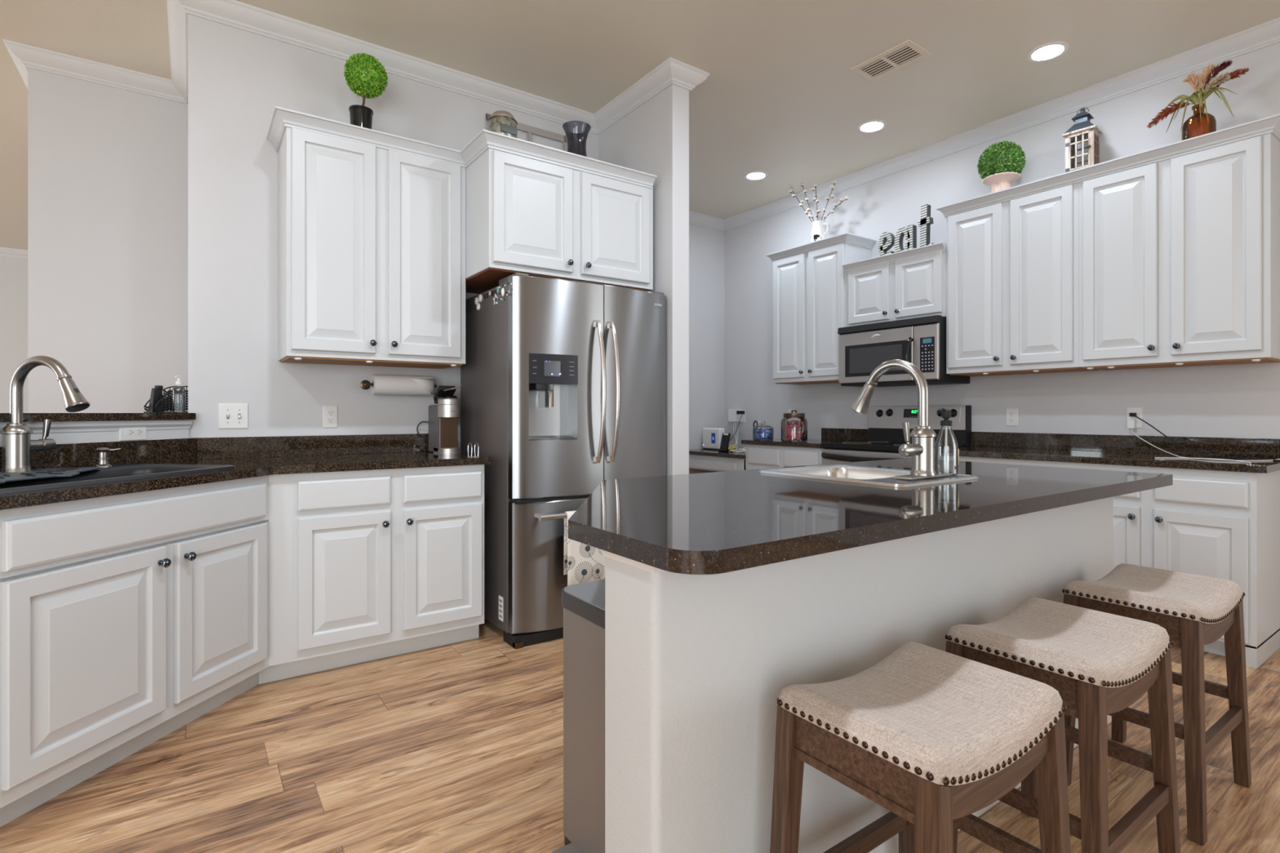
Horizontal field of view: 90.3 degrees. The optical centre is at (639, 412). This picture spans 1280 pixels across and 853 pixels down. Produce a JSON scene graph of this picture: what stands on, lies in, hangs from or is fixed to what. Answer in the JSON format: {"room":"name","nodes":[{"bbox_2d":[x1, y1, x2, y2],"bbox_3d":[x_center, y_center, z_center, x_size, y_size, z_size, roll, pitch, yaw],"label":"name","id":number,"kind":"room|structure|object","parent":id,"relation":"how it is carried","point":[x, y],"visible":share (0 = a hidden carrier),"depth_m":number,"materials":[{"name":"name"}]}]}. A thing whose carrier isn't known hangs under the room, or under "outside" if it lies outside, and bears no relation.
{"room":"kitchen","nodes":[
{"label":"kitchen","id":0,"kind":"room"},
{"bbox_2d":[0,256,27,413],"bbox_3d":[-6.797,-0.410,8.238,11.000,3.100,0.100,0,0,-35],"label":"wall","id":1,"kind":"structure","parent":0,"point":[13,270],"depth_m":7.65,"materials":[{"name":"white paint"}]},
{"bbox_2d":[0,247,27,258],"bbox_3d":[-6.683,-1.915,8.207,10.650,0.090,0.082,0,0,-35],"label":"trim","id":2,"kind":"structure","parent":1,"relation":"attached to","point":[9,252],"depth_m":7.62,"materials":[{"name":"white paint"}]},
{"bbox_2d":[0,419,188,446],"bbox_3d":[-2.325,0.587,2.028,0.123,1.107,1.950,0,0,10],"label":"wall","id":3,"kind":"structure","parent":0,"point":[64,437],"depth_m":2.55,"materials":[{"name":"white paint"}]},
{"bbox_2d":[0,419,192,433],"bbox_3d":[-2.255,0.053,2.009,0.022,0.041,1.936,0,0,10],"label":"trim","id":4,"kind":"structure","parent":3,"relation":"attached to","point":[115,425],"depth_m":2.56,"materials":[{"name":"white paint"}]},
{"bbox_2d":[0,413,195,422],"bbox_3d":[-2.409,0.017,2.039,0.352,0.032,1.943,0,0,10],"label":"countertop","id":5,"kind":"structure","parent":3,"relation":"on","point":[4,417],"depth_m":2.52,"materials":[{"name":"stone"}]},
{"bbox_2d":[143,386,187,413],"bbox_3d":[-2.261,-0.065,3.055,0.066,0.133,0.205,0,0,10],"label":"basket","id":6,"kind":"object","parent":5,"relation":"on","point":[167,401],"visible":0.69,"depth_m":3.06,"materials":[{"name":"black"}]},
{"bbox_2d":[147,385,164,412],"bbox_3d":[-2.282,-0.066,2.999,0.024,0.126,0.060,0,0,10],"label":"case","id":7,"kind":"object","parent":6,"relation":"in","point":[156,395],"visible":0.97,"depth_m":2.99,"materials":[{"name":"black plastic"}]},
{"bbox_2d":[172,375,186,413],"bbox_3d":[-2.180,-0.087,3.001,0.052,0.177,0.064,0,0,10],"label":"pump bottle","id":8,"kind":"object","parent":5,"relation":"on","point":[178,382],"visible":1,"depth_m":3.01,"materials":[{"name":"clear plastic"}]},
{"bbox_2d":[0,437,197,471],"bbox_3d":[-2.245,0.169,2.071,0.020,0.102,1.862,0,0,10],"label":"backsplash","id":9,"kind":"structure","parent":3,"relation":"attached to","point":[157,451],"depth_m":2.62,"materials":[{"name":"stone"}]},
{"bbox_2d":[118,426,146,441],"bbox_3d":[-2.143,0.082,2.692,0.008,0.072,0.122,0,0,10],"label":"wall outlet","id":10,"kind":"object","parent":3,"relation":"attached to","point":[124,433],"visible":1,"depth_m":2.69,"materials":[{"name":"white plastic"}]},
{"bbox_2d":[125,428,133,435],"bbox_3d":[-2.144,0.082,2.672,0.002,0.028,0.033,0,0,10],"label":"receptacle","id":11,"kind":"object","parent":10,"relation":"attached to","point":[129,432],"depth_m":2.67,"materials":[{"name":"white plastic"}]},
{"bbox_2d":[27,67,187,413],"bbox_3d":[-3.451,-0.410,4.253,0.710,3.100,1.470,0,0,-35],"label":"wall","id":12,"kind":"structure","parent":0,"point":[108,166],"depth_m":3.63,"materials":[{"name":"white paint"}]},
{"bbox_2d":[348,104,373,128],"bbox_3d":[-1.401,-1.440,3.197,0.113,0.160,0.113,0,0,-35],"label":"pot","id":13,"kind":"object","parent":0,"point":[362,116],"depth_m":3.15,"materials":[{"name":"black"}]},
{"bbox_2d":[187,13,598,453],"bbox_3d":[-1.544,-0.410,4.119,2.250,3.100,1.190,0,0,-35],"label":"wall","id":14,"kind":"structure","parent":0,"point":[237,78],"depth_m":3.15,"materials":[{"name":"white paint"}]},
{"bbox_2d":[218,403,248,429],"bbox_3d":[-1.966,0.017,3.079,0.122,0.122,0.021,0,0,-35],"label":"light switch","id":15,"kind":"object","parent":14,"relation":"attached to","point":[230,415],"visible":1,"depth_m":3.08,"materials":[{"name":"white plastic"}]},
{"bbox_2d":[191,433,428,459],"bbox_3d":[-1.609,0.169,3.333,1.209,0.102,0.020,0,0,-35],"label":"backsplash","id":16,"kind":"structure","parent":14,"relation":"attached to","point":[232,447],"depth_m":3.25,"materials":[{"name":"stone"}]},
{"bbox_2d":[323,405,337,427],"bbox_3d":[-1.621,0.021,3.331,0.070,0.116,0.008,0,0,-35],"label":"wall outlet","id":17,"kind":"object","parent":14,"relation":"attached to","point":[330,412],"visible":1,"depth_m":3.33,"materials":[{"name":"white plastic"}]},
{"bbox_2d":[266,106,465,368],"bbox_3d":[-1.378,-0.805,3.253,0.888,1.122,0.412,0,0,-35],"label":"upper cabinet","id":18,"kind":"object","parent":14,"relation":"attached to","point":[371,223],"visible":0.99,"depth_m":3.10,"materials":[{"name":"white paint"}]},
{"bbox_2d":[343,53,388,128],"bbox_3d":[-1.383,-1.582,3.209,0.210,0.443,0.210,0,0,-35],"label":"topiary","id":19,"kind":"object","parent":18,"relation":"on","point":[365,75],"visible":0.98,"depth_m":3.15,"materials":[{"name":"green plant"}]},
{"bbox_2d":[360,380,436,389],"bbox_3d":[-1.316,-0.150,3.492,0.401,0.052,0.100,0,0,-35],"label":"paper towel holder","id":20,"kind":"object","parent":14,"relation":"attached to","point":[365,384],"visible":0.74,"depth_m":3.42,"materials":[{"name":"brown metal"}]},
{"bbox_2d":[370,374,433,395],"bbox_3d":[-1.292,-0.150,3.463,0.306,0.108,0.110,0,0,-35],"label":"paper towel roll","id":21,"kind":"object","parent":20,"relation":"hanging from","point":[384,384],"visible":0.99,"depth_m":3.42,"materials":[{"name":"white paper"}]},
{"bbox_2d":[459,128,657,293],"bbox_3d":[-0.533,-1.036,3.654,1.050,0.653,0.732,0,0,-35],"label":"upper cabinet","id":22,"kind":"object","parent":14,"relation":"attached to","point":[532,209],"visible":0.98,"depth_m":3.34,"materials":[{"name":"white paint"}]},
{"bbox_2d":[487,110,517,137],"bbox_3d":[-0.733,-1.477,3.399,0.156,0.243,0.158,0,0,-35],"label":"canister","id":23,"kind":"object","parent":22,"relation":"on","point":[504,122],"visible":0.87,"depth_m":3.34,"materials":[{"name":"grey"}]},
{"bbox_2d":[485,113,567,151],"bbox_3d":[-0.676,-1.575,3.957,0.560,0.440,0.075,0,0,-35],"label":"decor","id":24,"kind":"object","parent":22,"relation":"on","point":[531,130],"visible":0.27,"depth_m":4.01,"materials":[{"name":"grey"}]},
{"bbox_2d":[562,120,591,156],"bbox_3d":[-0.358,-1.486,3.603,0.161,0.262,0.161,0,0,-35],"label":"hurricane vase","id":25,"kind":"object","parent":22,"relation":"on","point":[571,136],"visible":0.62,"depth_m":3.58,"materials":[{"name":"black glass"}]},
{"bbox_2d":[0,0,1279,249],"bbox_3d":[-2.874,-2.010,2.683,11.000,0.100,14.100,0,0,-35],"label":"ceiling","id":26,"kind":"structure","parent":0,"point":[781,97],"depth_m":3.46,"materials":[{"name":"beige paint"}]},
{"bbox_2d":[743,170,768,180],"bbox_3d":[0.959,-1.956,5.256,0.195,0.008,0.195,0,0,-35],"label":"recessed light","id":27,"kind":"object","parent":26,"relation":"in","point":[753,175],"visible":1,"depth_m":5.25,"materials":[{"name":"white"}]},
{"bbox_2d":[856,120,887,133],"bbox_3d":[1.585,-1.956,4.351,0.195,0.008,0.195,0,0,-35],"label":"recessed light","id":28,"kind":"object","parent":26,"relation":"in","point":[871,126],"visible":1,"depth_m":4.34,"materials":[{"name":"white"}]},
{"bbox_2d":[850,39,930,81],"bbox_3d":[1.392,-1.956,3.547,0.216,0.008,0.356,0,0,-37],"label":"ceiling vent","id":29,"kind":"object","parent":26,"relation":"in","point":[907,52],"visible":1,"depth_m":3.53,"materials":[{"name":"beige metal"}]},
{"bbox_2d":[1026,40,1069,62],"bbox_3d":[2.213,-1.956,3.454,0.195,0.008,0.195,0,0,-35],"label":"recessed light","id":30,"kind":"object","parent":26,"relation":"in","point":[1053,50],"visible":1,"depth_m":3.45,"materials":[{"name":"white plastic"}]},
{"bbox_2d":[0,617,1279,852],"bbox_3d":[-2.874,1.190,2.683,11.000,0.100,14.100,0,0,-35],"label":"floor","id":31,"kind":"structure","parent":0,"point":[456,747],"depth_m":1.98,"materials":[{"name":"brown wood"}]},
{"bbox_2d":[0,475,268,826],"bbox_3d":[-1.902,0.698,1.945,0.604,0.884,1.530,0,0,10],"label":"base cabinet","id":32,"kind":"object","parent":31,"relation":"on","point":[126,620],"visible":1,"depth_m":1.99,"materials":[{"name":"white paint"}]},
{"bbox_2d":[0,433,490,510],"bbox_3d":[-1.748,0.186,2.413,1.160,0.136,2.844,0,0,26],"label":"countertop","id":33,"kind":"structure","parent":32,"relation":"on","point":[251,456],"depth_m":2.83,"materials":[{"name":"stone"}]},
{"bbox_2d":[0,463,236,493],"bbox_3d":[-1.933,0.313,2.144,0.558,0.213,0.863,0,0,10],"label":"sink","id":34,"kind":"object","parent":33,"relation":"in","point":[118,472],"visible":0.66,"depth_m":2.29,"materials":[{"name":"black"}]},
{"bbox_2d":[0,466,102,483],"bbox_3d":[-2.021,0.203,2.059,0.400,0.008,0.635,0,0,10],"label":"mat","id":35,"kind":"object","parent":34,"relation":"on","point":[34,473],"visible":1,"depth_m":2.11,"materials":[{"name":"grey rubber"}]},
{"bbox_2d":[0,355,89,472],"bbox_3d":[-2.029,0.007,2.216,0.324,0.406,0.160,0,0,10],"label":"faucet","id":36,"kind":"object","parent":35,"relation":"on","point":[17,445],"visible":0.97,"depth_m":2.17,"materials":[{"name":"silver metal"}]},
{"bbox_2d":[93,447,120,467],"bbox_3d":[-2.076,0.172,2.473,0.058,0.076,0.079,0,0,10],"label":"soap dispenser","id":37,"kind":"object","parent":34,"relation":"on","point":[102,458],"visible":0.99,"depth_m":2.45,"materials":[{"name":"silver metal"}]},
{"bbox_2d":[416,385,462,453],"bbox_3d":[-1.099,0.034,3.491,0.171,0.371,0.285,0,0,-35],"label":"coffee maker","id":38,"kind":"object","parent":33,"relation":"on","point":[443,417],"visible":1,"depth_m":3.44,"materials":[{"name":"grey metal"}]},
{"bbox_2d":[257,464,484,684],"bbox_3d":[-1.326,0.698,3.113,0.960,0.884,0.664,0,0,-35],"label":"base cabinet","id":39,"kind":"object","parent":31,"relation":"on","point":[364,566],"visible":0.96,"depth_m":2.85,"materials":[{"name":"white paint"}]},
{"bbox_2d":[460,272,666,648],"bbox_3d":[-0.404,0.227,3.607,0.950,1.826,0.875,0,0,-35],"label":"refrigerator","id":40,"kind":"object","parent":31,"relation":"on","point":[563,382],"visible":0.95,"depth_m":3.24,"materials":[{"name":"grey metal"}]},
{"bbox_2d":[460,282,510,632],"bbox_3d":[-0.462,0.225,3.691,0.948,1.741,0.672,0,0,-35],"label":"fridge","id":41,"kind":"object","parent":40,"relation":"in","point":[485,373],"depth_m":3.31,"materials":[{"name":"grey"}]},
{"bbox_2d":[563,510,604,586],"bbox_3d":[-0.201,0.703,3.237,0.401,0.435,0.054,0,0,-35],"label":"dish towel","id":42,"kind":"object","parent":40,"relation":"hanging from","point":[582,562],"visible":0.2,"depth_m":3.15,"materials":[{"name":"fabric"}]},
{"bbox_2d":[551,578,604,852],"bbox_3d":[0.010,0.804,1.625,0.411,0.672,0.408,0,0,-35],"label":"trash can","id":43,"kind":"object","parent":31,"relation":"on","point":[583,604],"visible":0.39,"depth_m":1.60,"materials":[{"name":"grey metal"}]},
{"bbox_2d":[688,454,746,471],"bbox_3d":[0.875,0.767,5.990,0.620,0.745,0.924,0,0,-35],"label":"base cabinet","id":44,"kind":"object","parent":31,"relation":"on","point":[698,462],"visible":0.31,"depth_m":5.73,"materials":[{"name":"white paint"}]},
{"bbox_2d":[688,448,746,458],"bbox_3d":[0.875,0.377,5.989,0.639,0.034,0.922,0,0,-35],"label":"countertop","id":45,"kind":"structure","parent":44,"relation":"on","point":[707,452],"depth_m":5.75,"materials":[{"name":"stone"}]},
{"bbox_2d":[702,427,724,449],"bbox_3d":[0.720,0.256,6.238,0.078,0.208,0.250,0,0,-35],"label":"router","id":46,"kind":"object","parent":45,"relation":"on","point":[712,437],"visible":0.84,"depth_m":6.20,"materials":[{"name":"white plastic"}]},
{"bbox_2d":[718,432,732,451],"bbox_3d":[0.797,0.274,5.944,0.084,0.171,0.116,0,0,-35],"label":"phone","id":47,"kind":"object","parent":45,"relation":"on","point":[724,446],"visible":0.94,"depth_m":5.92,"materials":[{"name":"black plastic"}]},
{"bbox_2d":[746,444,824,470],"bbox_3d":[1.366,0.704,5.272,0.662,0.872,0.816,0,0,-35],"label":"base cabinet","id":48,"kind":"object","parent":31,"relation":"on","point":[757,456],"visible":0.1,"depth_m":5.12,"materials":[{"name":"white paint"}]},
{"bbox_2d":[741,427,868,448],"bbox_3d":[1.369,0.199,5.290,0.639,0.134,0.842,0,0,-35],"label":"countertop","id":49,"kind":"structure","parent":48,"relation":"on","point":[828,434],"depth_m":5.25,"materials":[{"name":"stone"}]},
{"bbox_2d":[752,421,773,440],"bbox_3d":[1.044,0.150,5.395,0.179,0.162,0.179,0,0,-35],"label":"glass jar","id":50,"kind":"object","parent":49,"relation":"on","point":[763,425],"visible":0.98,"depth_m":5.38,"materials":[{"name":"clear glass"}]},
{"bbox_2d":[780,409,807,441],"bbox_3d":[1.254,0.105,5.176,0.212,0.253,0.212,0,0,-35],"label":"candy jar","id":51,"kind":"object","parent":49,"relation":"on","point":[786,416],"visible":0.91,"depth_m":5.12,"materials":[{"name":"clear glass"}]},
{"bbox_2d":[821,404,971,464],"bbox_3d":[1.812,0.542,4.592,0.700,1.196,0.796,0,0,-35],"label":"range","id":52,"kind":"object","parent":31,"relation":"on","point":[886,433],"visible":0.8,"depth_m":4.62,"materials":[{"name":"black"}]},
{"bbox_2d":[821,440,966,451],"bbox_3d":[1.816,0.240,4.596,0.582,0.037,0.795,0,0,-35],"label":"cooktop","id":53,"kind":"object","parent":52,"relation":"in","point":[854,446],"depth_m":4.55,"materials":[{"name":"grey glass"}]},
{"bbox_2d":[769,641,1071,852],"bbox_3d":[0.531,0.827,1.207,0.482,0.625,0.354,0,0,-35],"label":"bar stool","id":54,"kind":"object","parent":31,"relation":"on","point":[933,737],"visible":1,"depth_m":1.15,"materials":[{"name":"fabric"}]},
{"bbox_2d":[944,597,1180,852],"bbox_3d":[1.019,0.827,1.552,0.482,0.625,0.354,0,0,-35],"label":"bar stool","id":55,"kind":"object","parent":31,"relation":"on","point":[1100,664],"visible":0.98,"depth_m":1.47,"materials":[{"name":"beige fabric"}]},
{"bbox_2d":[938,454,1279,668],"bbox_3d":[2.522,0.704,3.635,0.662,0.872,1.570,0,0,-35],"label":"base cabinet","id":56,"kind":"object","parent":31,"relation":"on","point":[1225,525],"visible":0.39,"depth_m":2.99,"materials":[{"name":"white paint"}]},
{"bbox_2d":[938,431,1279,473],"bbox_3d":[2.541,0.199,3.629,0.639,0.134,1.613,0,0,-35],"label":"countertop","id":57,"kind":"structure","parent":56,"relation":"on","point":[1117,450],"depth_m":3.54,"materials":[{"name":"stone"}]},
{"bbox_2d":[1155,457,1251,463],"bbox_3d":[2.751,0.227,3.085,0.129,0.009,0.381,0,0,-24],"label":"charging cable","id":58,"kind":"object","parent":57,"relation":"on","point":[1155,457],"visible":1,"depth_m":3.14,"materials":[{"name":"white plastic"}]},
{"bbox_2d":[1127,419,1279,461],"bbox_3d":[2.868,0.137,3.335,0.334,0.190,0.697,0,0,-26],"label":"charging cable","id":59,"kind":"object","parent":57,"relation":"on","point":[1131,424],"visible":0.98,"depth_m":3.61,"materials":[{"name":"white plastic"}]},
{"bbox_2d":[1128,413,1279,461],"bbox_3d":[2.945,0.117,3.343,0.074,0.234,0.751,0,0,-17],"label":"power cord","id":60,"kind":"object","parent":57,"relation":"on","point":[1130,414],"visible":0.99,"depth_m":3.37,"materials":[{"name":"black plastic"}]},
{"bbox_2d":[1062,563,1251,845],"bbox_3d":[1.576,0.827,1.955,0.482,0.625,0.354,0,0,-35],"label":"bar stool","id":61,"kind":"object","parent":31,"relation":"on","point":[1195,611],"visible":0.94,"depth_m":1.85,"materials":[{"name":"brown wood"}]},
{"bbox_2d":[598,84,688,475],"bbox_3d":[-0.369,-0.410,4.514,0.125,3.100,2.100,0,0,-35],"label":"wall","id":62,"kind":"structure","parent":0,"point":[653,139],"depth_m":3.67,"materials":[{"name":"white paint"}]},
{"bbox_2d":[688,223,724,474],"bbox_3d":[-0.004,-0.410,5.996,2.310,3.100,0.100,0,0,-35],"label":"wall","id":63,"kind":"structure","parent":0,"point":[706,245],"depth_m":6.41,"materials":[{"name":"white paint"}]},
{"bbox_2d":[604,497,1113,852],"bbox_3d":[0.863,0.704,1.852,2.166,0.872,0.170,0,0,-35],"label":"wall","id":64,"kind":"structure","parent":0,"point":[697,667],"depth_m":1.32,"materials":[{"name":"grey paint"}]},
{"bbox_2d":[599,548,665,573],"bbox_3d":[-0.016,0.278,1.222,0.036,0.024,0.186,0,0,-35],"label":"trim","id":65,"kind":"structure","parent":64,"relation":"attached to","point":[646,567],"depth_m":1.20,"materials":[{"name":"white paint"}]},
{"bbox_2d":[868,715,1111,852],"bbox_3d":[1.016,1.084,1.951,1.830,0.112,0.184,0,0,-35],"label":"baseboard","id":66,"kind":"structure","parent":64,"relation":"attached to","point":[891,845],"depth_m":1.57,"materials":[{"name":"white paint"}]},
{"bbox_2d":[849,359,951,479],"bbox_3d":[0.887,0.016,2.250,0.250,0.406,0.324,0,0,-35],"label":"faucet","id":67,"kind":"object","parent":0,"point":[922,449],"visible":1,"depth_m":2.14,"materials":[{"name":"silver metal"}]},
{"bbox_2d":[982,171,1020,192],"bbox_3d":[2.340,-1.448,4.123,0.216,0.146,0.216,0,0,-35],"label":"pot","id":68,"kind":"object","parent":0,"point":[998,180],"depth_m":4.07,"materials":[{"name":"beige ceramic"}]},
{"bbox_2d":[724,42,1279,448],"bbox_3d":[3.212,-0.410,3.340,0.120,3.100,8.150,0,0,-35],"label":"wall","id":69,"kind":"structure","parent":0,"point":[1240,401],"depth_m":4.21,"materials":[{"name":"white paint"}]},
{"bbox_2d":[3,0,1279,231],"bbox_3d":[0.583,-1.915,2.371,5.292,0.090,9.200,0,0,-35],"label":"trim","id":70,"kind":"structure","parent":69,"relation":"attached to","point":[232,13],"depth_m":3.64,"materials":[{"name":"white paint"}]},
{"bbox_2d":[728,408,741,422],"bbox_3d":[0.951,0.028,6.377,0.055,0.124,0.140,0,0,-35],"label":"block","id":71,"kind":"object","parent":69,"relation":"attached to","point":[733,416],"visible":0.97,"depth_m":6.34,"materials":[{"name":"white plastic"}]},
{"bbox_2d":[764,232,876,384],"bbox_3d":[1.494,-0.818,5.333,0.382,1.129,0.851,0,0,-35],"label":"upper cabinet","id":72,"kind":"object","parent":69,"relation":"attached to","point":[809,279],"visible":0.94,"depth_m":5.20,"materials":[{"name":"white paint"}]},
{"bbox_2d":[810,220,828,242],"bbox_3d":[1.496,-1.486,5.326,0.124,0.222,0.143,0,0,2],"label":"pitcher","id":73,"kind":"object","parent":72,"relation":"on","point":[818,233],"visible":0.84,"depth_m":5.29,"materials":[{"name":"white ceramic"}]},
{"bbox_2d":[789,188,812,222],"bbox_3d":[1.400,-1.732,5.453,0.274,0.444,0.058,0,0,44],"label":"stem","id":74,"kind":"object","parent":73,"relation":"in","point":[791,190],"visible":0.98,"depth_m":5.46,"materials":[{"name":"brown"}]},
{"bbox_2d":[800,182,813,221],"bbox_3d":[1.415,-1.777,5.388,0.176,0.534,0.058,0,0,38],"label":"stem","id":75,"kind":"object","parent":73,"relation":"in","point":[802,184],"visible":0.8,"depth_m":5.38,"materials":[{"name":"brown"}]},
{"bbox_2d":[811,184,820,220],"bbox_3d":[1.487,-1.717,5.356,0.066,0.414,0.081,0,0,-35],"label":"stem","id":76,"kind":"object","parent":73,"relation":"in","point":[815,194],"visible":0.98,"depth_m":5.35,"materials":[{"name":"brown"}]},
{"bbox_2d":[821,181,836,220],"bbox_3d":[1.547,-1.697,5.245,0.064,0.374,0.189,0,0,-24],"label":"stem","id":77,"kind":"object","parent":73,"relation":"in","point":[832,186],"visible":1,"depth_m":5.21,"materials":[{"name":"brown"}]},
{"bbox_2d":[823,195,848,221],"bbox_3d":[1.593,-1.631,5.226,0.058,0.243,0.266,0,0,-42],"label":"stem","id":78,"kind":"object","parent":73,"relation":"in","point":[846,197],"visible":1,"depth_m":5.19,"materials":[{"name":"brown"}]},
{"bbox_2d":[821,427,868,440],"bbox_3d":[1.722,0.182,5.325,0.021,0.100,0.492,0,0,-35],"label":"backsplash","id":79,"kind":"structure","parent":69,"relation":"attached to","point":[827,433],"depth_m":5.32,"materials":[{"name":"stone"}]},
{"bbox_2d":[841,241,946,327],"bbox_3d":[1.944,-0.897,4.697,0.382,0.493,0.803,0,0,-35],"label":"upper cabinet","id":80,"kind":"object","parent":69,"relation":"attached to","point":[911,283],"visible":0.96,"depth_m":4.56,"materials":[{"name":"white paint"}]},
{"bbox_2d":[878,231,894,256],"bbox_3d":[1.833,-1.237,4.720,0.050,0.198,0.110,0,0,-35],"label":"letter","id":81,"kind":"object","parent":80,"relation":"on","point":[886,240],"visible":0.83,"depth_m":4.71,"materials":[{"name":"metal"}]},
{"bbox_2d":[837,315,969,386],"bbox_3d":[1.897,-0.428,4.659,0.502,0.447,0.794,0,0,-35],"label":"microwave","id":82,"kind":"object","parent":80,"relation":"attached to","point":[921,342],"visible":0.89,"depth_m":4.49,"materials":[{"name":"silver metal"}]},
{"bbox_2d":[894,224,916,252],"bbox_3d":[1.922,-1.236,4.594,0.050,0.208,0.156,0,0,-35],"label":"letter","id":83,"kind":"object","parent":80,"relation":"on","point":[910,233],"visible":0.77,"depth_m":4.56,"materials":[{"name":"metal"}]},
{"bbox_2d":[917,204,933,246],"bbox_3d":[2.014,-1.296,4.464,0.050,0.322,0.114,0,0,-35],"label":"letter","id":84,"kind":"object","parent":80,"relation":"on","point":[926,220],"visible":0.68,"depth_m":4.46,"materials":[{"name":"metal"}]},
{"bbox_2d":[1005,408,1017,426],"bbox_3d":[2.486,0.030,4.256,0.008,0.118,0.076,0,0,-35],"label":"wall outlet","id":85,"kind":"object","parent":69,"relation":"attached to","point":[1011,414],"visible":1,"depth_m":4.25,"materials":[{"name":"white plastic"}]},
{"bbox_2d":[935,169,1099,376],"bbox_3d":[2.388,-0.814,4.068,0.382,1.136,0.833,0,0,-35],"label":"upper cabinet","id":86,"kind":"object","parent":69,"relation":"attached to","point":[1012,254],"visible":1,"depth_m":3.92,"materials":[{"name":"white paint"}]},
{"bbox_2d":[977,139,1026,192],"bbox_3d":[2.340,-1.565,4.122,0.278,0.380,0.276,0,0,-29],"label":"boxwood ball","id":87,"kind":"object","parent":86,"relation":"on","point":[1001,164],"visible":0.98,"depth_m":4.05,"materials":[{"name":"green plant"}]},
{"bbox_2d":[1062,107,1103,172],"bbox_3d":[2.612,-1.588,3.755,0.164,0.424,0.164,0,0,-41],"label":"lantern","id":88,"kind":"object","parent":86,"relation":"on","point":[1083,131],"visible":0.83,"depth_m":3.73,"materials":[{"name":"white wood"}]},
{"bbox_2d":[971,431,1279,458],"bbox_3d":[2.794,0.182,3.808,0.021,0.100,1.613,0,0,-35],"label":"backsplash","id":89,"kind":"structure","parent":69,"relation":"attached to","point":[1268,448],"depth_m":3.68,"materials":[{"name":"stone"}]},
{"bbox_2d":[1126,407,1142,428],"bbox_3d":[2.876,0.029,3.704,0.008,0.120,0.076,0,0,-35],"label":"wall outlet","id":90,"kind":"object","parent":69,"relation":"attached to","point":[1138,411],"visible":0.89,"depth_m":3.69,"materials":[{"name":"white plastic"}]},
{"bbox_2d":[1075,113,1279,370],"bbox_3d":[2.871,-0.814,3.383,0.382,1.136,0.844,0,0,-35],"label":"upper cabinet","id":91,"kind":"object","parent":69,"relation":"attached to","point":[1180,241],"visible":1,"depth_m":3.25,"materials":[{"name":"white paint"}]},
{"bbox_2d":[1181,102,1216,140],"bbox_3d":[2.904,-1.486,3.307,0.136,0.220,0.136,0,0,-35],"label":"bottle","id":92,"kind":"object","parent":91,"relation":"on","point":[1194,126],"visible":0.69,"depth_m":3.27,"materials":[{"name":"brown glass"}]},
{"bbox_2d":[1164,72,1238,120],"bbox_3d":[2.892,-1.592,3.292,0.127,0.234,0.296,0,0,-10],"label":"plume","id":93,"kind":"object","parent":92,"relation":"in","point":[1222,78],"depth_m":3.23,"materials":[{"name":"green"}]},
{"bbox_2d":[1165,71,1200,133],"bbox_3d":[2.859,-1.627,3.342,0.139,0.302,0.134,0,0,22],"label":"plume","id":94,"kind":"object","parent":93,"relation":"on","point":[1193,79],"depth_m":3.31,"materials":[{"name":"yellow plant"}]},
{"bbox_2d":[1198,62,1214,91],"bbox_3d":[2.926,-1.635,3.276,0.058,0.320,0.084,0,0,-35],"label":"plume","id":95,"kind":"object","parent":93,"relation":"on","point":[1207,70],"visible":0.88,"depth_m":3.28,"materials":[{"name":"yellow plant"}]},
{"bbox_2d":[1146,95,1195,131],"bbox_3d":[2.825,-1.565,3.370,0.226,0.183,0.066,0,0,39],"label":"plume","id":96,"kind":"object","parent":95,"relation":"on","point":[1163,113],"depth_m":3.37,"materials":[{"name":"red"}]},
{"bbox_2d":[1195,60,1232,106],"bbox_3d":[2.908,-1.626,3.241,0.100,0.302,0.152,0,0,-23],"label":"plume","id":97,"kind":"object","parent":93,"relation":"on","point":[1224,65],"depth_m":3.24,"materials":[{"name":"red plant"}]},
{"bbox_2d":[1213,67,1248,88],"bbox_3d":[2.958,-1.600,3.231,0.047,0.249,0.204,0,0,-35],"label":"plume","id":98,"kind":"object","parent":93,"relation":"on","point":[1235,75],"visible":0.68,"depth_m":3.18,"materials":[{"name":"red plant"}]},
{"bbox_3d":[0.833,0.703,2.353,1.636,0.874,0.678,0,0,-35],"label":"cabinet","id":99,"kind":"object","parent":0,"visible":0},
{"bbox_2d":[568,457,1173,574],"bbox_3d":[0.719,0.245,2.095,2.292,0.039,1.036,0,0,-35],"label":"countertop","id":100,"kind":"structure","parent":99,"relation":"on","point":[715,522],"depth_m":1.52,"materials":[{"name":"stone"}]},
{"bbox_2d":[758,464,978,487],"bbox_3d":[0.807,0.306,2.302,0.475,0.180,0.614,0,0,-35],"label":"island sink","id":101,"kind":"object","parent":100,"relation":"in","point":[842,473],"visible":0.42,"depth_m":2.41,"materials":[{"name":"silver metal"}]},
{"bbox_2d":[934,408,959,475],"bbox_3d":[1.074,0.101,2.233,0.082,0.234,0.079,0,0,-35],"label":"soap bottle","id":102,"kind":"object","parent":101,"relation":"on","point":[946,413],"visible":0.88,"depth_m":2.22,"materials":[{"name":"clear glass"}]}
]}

